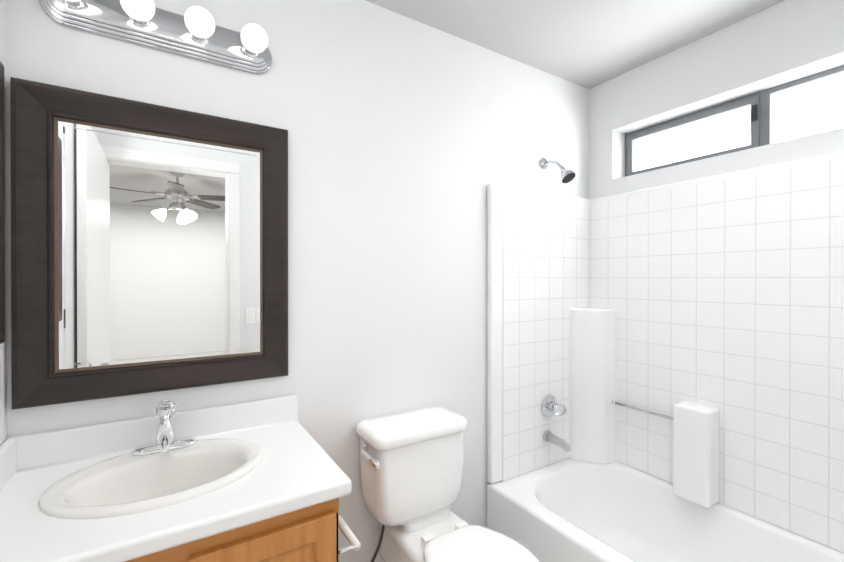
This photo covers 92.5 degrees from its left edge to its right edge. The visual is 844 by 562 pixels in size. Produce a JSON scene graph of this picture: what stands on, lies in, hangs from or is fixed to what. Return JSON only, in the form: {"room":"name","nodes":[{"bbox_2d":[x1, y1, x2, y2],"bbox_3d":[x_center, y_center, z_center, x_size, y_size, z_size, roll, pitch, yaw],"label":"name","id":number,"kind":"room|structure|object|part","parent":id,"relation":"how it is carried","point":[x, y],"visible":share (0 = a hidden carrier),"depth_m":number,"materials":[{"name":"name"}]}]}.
{"room":"bathroom","nodes":[
{"label":"bathroom","id":0,"kind":"room"},
{"bbox_2d":[0,0,7,445],"bbox_3d":[-0.680,0.124,0.279,0.140,2.440,1.740,0,0,-32],"label":"wall","id":1,"kind":"structure","parent":0,"point":[3,398],"depth_m":1.04,"materials":[{"name":"white paint"}]},
{"bbox_2d":[0,61,4,343],"bbox_3d":[-0.903,-0.188,0.786,0.019,0.680,0.478,0,0,-32],"label":"mirror","id":2,"kind":"object","parent":1,"relation":"attached to","point":[2,218],"visible":1,"depth_m":0.97,"materials":[{"name":"brown wood"}]},
{"bbox_2d":[6,0,588,561],"bbox_3d":[-0.067,0.118,1.770,2.760,2.440,0.140,0,0,-32],"label":"wall","id":3,"kind":"structure","parent":0,"point":[408,140],"depth_m":1.59,"materials":[{"name":"white paint"}]},
{"bbox_2d":[10,77,287,409],"bbox_3d":[-0.765,-0.097,1.230,0.696,0.855,0.031,0,0,-32],"label":"vanity mirror","id":4,"kind":"object","parent":3,"relation":"attached to","point":[149,247],"visible":0.98,"depth_m":1.19,"materials":[{"name":"brown wood"}]},
{"bbox_3d":[-0.769,-0.097,1.235,0.536,0.695,0.003,0,0,-32],"label":"glass","id":5,"kind":"part","parent":4,"relation":"part of","materials":[{"name":"white"}]},
{"bbox_2d":[7,394,297,469],"bbox_3d":[-0.757,0.450,1.241,0.742,0.092,0.020,0,0,-32],"label":"backsplash","id":6,"kind":"structure","parent":3,"relation":"attached to","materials":[{"name":"white stone"}]},
{"bbox_2d":[39,0,271,74],"bbox_3d":[-0.735,-0.761,1.178,0.596,0.124,0.150,0,0,-32],"label":"sconce","id":7,"kind":"object","parent":3,"relation":"attached to","point":[195,32],"visible":1,"depth_m":1.19,"materials":[{"name":"silver metal"}]},
{"bbox_2d":[61,0,83,9],"bbox_3d":[-0.938,-0.761,1.079,0.052,0.052,0.032,0,0,-32],"label":"socket","id":8,"kind":"object","parent":7,"relation":"attached to","point":[65,5],"depth_m":1.09,"materials":[{"name":"silver metal"}]},
{"bbox_3d":[-0.781,-0.761,1.111,0.080,0.080,0.087,0,0,-32],"label":"bulb","id":9,"kind":"part","parent":7,"relation":"part of","materials":[{"name":"white glass"}]},
{"bbox_2d":[128,15,149,27],"bbox_3d":[-0.811,-0.761,1.159,0.052,0.052,0.032,0,0,-32],"label":"socket","id":10,"kind":"object","parent":7,"relation":"attached to","point":[132,23],"depth_m":1.16,"materials":[{"name":"silver metal"}]},
{"bbox_2d":[189,31,207,43],"bbox_3d":[-0.684,-0.762,1.238,0.052,0.052,0.032,0,0,-32],"label":"socket","id":11,"kind":"object","parent":7,"relation":"attached to","point":[193,39],"depth_m":1.24,"materials":[{"name":"silver metal"}]},
{"bbox_3d":[-0.654,-0.761,1.191,0.080,0.080,0.087,0,0,-32],"label":"bulb","id":12,"kind":"part","parent":7,"relation":"part of","materials":[{"name":"white glass"}]},
{"bbox_2d":[242,44,258,57],"bbox_3d":[-0.557,-0.762,1.318,0.052,0.052,0.032,0,0,-32],"label":"socket","id":13,"kind":"object","parent":7,"relation":"attached to","point":[246,53],"depth_m":1.32,"materials":[{"name":"silver metal"}]},
{"bbox_3d":[-0.527,-0.762,1.270,0.080,0.080,0.087,0,0,-32],"label":"bulb","id":14,"kind":"part","parent":7,"relation":"part of","materials":[{"name":"white glass"}]},
{"bbox_2d":[540,158,574,182],"bbox_3d":[0.689,-0.567,2.046,0.074,0.161,0.186,0,0,-32],"label":"shower head","id":15,"kind":"object","parent":3,"relation":"attached to","point":[567,176],"visible":1,"depth_m":2.01},
{"bbox_3d":[0.675,-0.592,2.068,0.016,0.068,0.114,0,0,-32],"label":"arm","id":16,"kind":"part","parent":15,"relation":"part of"},
{"bbox_2d":[365,0,784,88],"bbox_3d":[0.394,-1.139,1.028,2.760,0.080,1.880,0,0,-32],"label":"ceiling","id":17,"kind":"structure","parent":0,"point":[588,44],"depth_m":1.75,"materials":[{"name":"grey paint"}]},
{"bbox_2d":[589,130,624,184],"bbox_3d":[1.089,-0.689,2.322,0.210,0.270,0.145,0,0,-32],"label":"wall","id":18,"kind":"structure","parent":0,"point":[606,156],"depth_m":2.25,"materials":[{"name":"white paint"}]},
{"bbox_2d":[589,0,843,198],"bbox_3d":[1.512,0.119,1.649,0.210,2.440,1.740,0,0,-32],"label":"wall","id":19,"kind":"structure","parent":0,"point":[783,42],"depth_m":1.75,"materials":[{"name":"white paint"}]},
{"bbox_2d":[625,65,843,176],"bbox_3d":[1.479,-0.687,1.743,0.064,0.270,1.250,0,0,-32],"label":"window unit","id":20,"kind":"structure","parent":19,"relation":"in","point":[808,105],"depth_m":1.81,"materials":[{"name":"clear glass"}]},
{"bbox_3d":[1.164,-0.689,2.270,0.038,0.226,0.022,0,0,-32],"label":"frame","id":21,"kind":"part","parent":20,"relation":"part of","materials":[{"name":"silver metal"}]},
{"bbox_3d":[1.158,-0.689,2.242,0.026,0.178,0.028,0,0,-32],"label":"sash","id":22,"kind":"part","parent":20,"relation":"part of","materials":[{"name":"silver metal"}]},
{"bbox_3d":[1.308,-0.790,2.002,0.026,0.028,0.592,0,0,-32],"label":"sash","id":23,"kind":"part","parent":20,"relation":"part of","materials":[{"name":"silver metal"}]},
{"bbox_3d":[1.490,-0.811,1.749,0.038,0.022,1.250,0,0,-32],"label":"frame","id":24,"kind":"part","parent":20,"relation":"part of","materials":[{"name":"silver metal"}]},
{"bbox_3d":[1.457,-0.687,1.764,0.026,0.178,0.028,0,0,-32],"label":"sash","id":25,"kind":"part","parent":20,"relation":"part of","materials":[{"name":"silver metal"}]},
{"bbox_3d":[0.394,1.371,1.037,2.760,0.060,1.880,0,0,-32],"label":"floor","id":26,"kind":"structure","parent":0,"visible":0},
{"bbox_2d":[0,394,360,561],"bbox_3d":[-0.601,0.841,1.045,0.798,1.000,0.521,0,0,-32],"label":"bathroom vanity","id":27,"kind":"object","parent":26,"relation":"on","point":[265,480],"visible":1,"depth_m":0.98,"materials":[{"name":"white stone"}]},
{"bbox_2d":[38,439,262,518],"bbox_3d":[-0.659,0.530,1.036,0.474,0.217,0.366,0,0,-32],"label":"sink","id":28,"kind":"object","parent":27,"relation":"in","point":[159,475],"depth_m":1.05,"materials":[{"name":"white ceramic"}]},
{"bbox_2d":[132,400,195,455],"bbox_3d":[-0.708,0.410,1.113,0.156,0.137,0.150,0,0,-32],"label":"faucet","id":29,"kind":"object","parent":27,"relation":"on","point":[165,444],"depth_m":1.14,"materials":[{"name":"silver metal"}]},
{"bbox_3d":[-0.512,0.559,0.831,0.712,0.049,0.004,0,0,-32],"label":"frame","id":30,"kind":"part","parent":27,"relation":"part of","materials":[{"name":"brown wood"}]},
{"bbox_3d":[-0.348,0.895,0.921,0.316,0.643,0.018,0,0,-32],"label":"door","id":31,"kind":"part","parent":27,"relation":"part of","materials":[{"name":"brown wood"}]},
{"bbox_3d":[-0.206,0.721,1.084,0.074,0.011,0.012,0,0,-32],"label":"post","id":32,"kind":"part","parent":27,"relation":"part of","materials":[{"name":"silver metal"}]},
{"bbox_2d":[356,406,539,561],"bbox_3d":[0.084,0.937,1.367,0.433,0.802,0.705,0,0,-32],"label":"toilet","id":33,"kind":"object","parent":26,"relation":"on","point":[411,465],"visible":1,"depth_m":1.46,"materials":[{"name":"white ceramic"}]},
{"bbox_3d":[-0.182,0.616,1.413,0.033,0.025,0.145,0,0,-32],"label":"lever","id":34,"kind":"part","parent":33,"relation":"part of","materials":[{"name":"silver metal"}]},
{"bbox_3d":[-0.036,0.561,1.570,0.408,0.052,0.223,0,0,-32],"label":"tank lid","id":35,"kind":"part","parent":33,"relation":"part of","materials":[{"name":"white ceramic"}]},
{"bbox_3d":[-0.036,0.756,1.571,0.380,0.338,0.195,0,0,-32],"label":"tank","id":36,"kind":"part","parent":33,"relation":"part of","materials":[{"name":"white ceramic"}]},
{"bbox_3d":[0.199,0.895,1.262,0.348,0.027,0.405,0,0,-32],"label":"lid","id":37,"kind":"part","parent":33,"relation":"part of","materials":[{"name":"white ceramic"}]},
{"bbox_2d":[487,151,843,561],"bbox_3d":[1.037,0.438,1.475,0.774,1.798,1.527,0,0,-32],"label":"bathtub","id":38,"kind":"object","parent":26,"relation":"on","point":[665,373],"visible":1,"depth_m":1.83,"materials":[{"name":"white tile"}]},
{"bbox_3d":[0.642,0.247,2.107,0.774,1.419,0.035,0,0,-32],"label":"surround panel","id":39,"kind":"part","parent":38,"relation":"part of","materials":[{"name":"white plastic"}]},
{"bbox_2d":[541,395,565,416],"bbox_3d":[0.683,0.647,2.052,0.116,0.116,0.098,0,0,-32],"label":"handle","id":40,"kind":"object","parent":38,"relation":"in","point":[550,405],"depth_m":2.06,"materials":[{"name":"silver metal"}]},
{"bbox_2d":[543,430,570,451],"bbox_3d":[0.683,0.806,2.024,0.060,0.068,0.146,0,0,-32],"label":"tub faucet","id":41,"kind":"object","parent":38,"relation":"in","point":[549,438],"depth_m":2.04,"materials":[{"name":"grey metal"}]},
{"bbox_3d":[1.351,0.248,1.671,0.035,1.419,1.527,0,0,-32],"label":"surround panel","id":42,"kind":"part","parent":38,"relation":"part of","materials":[{"name":"white plastic"}]}
]}

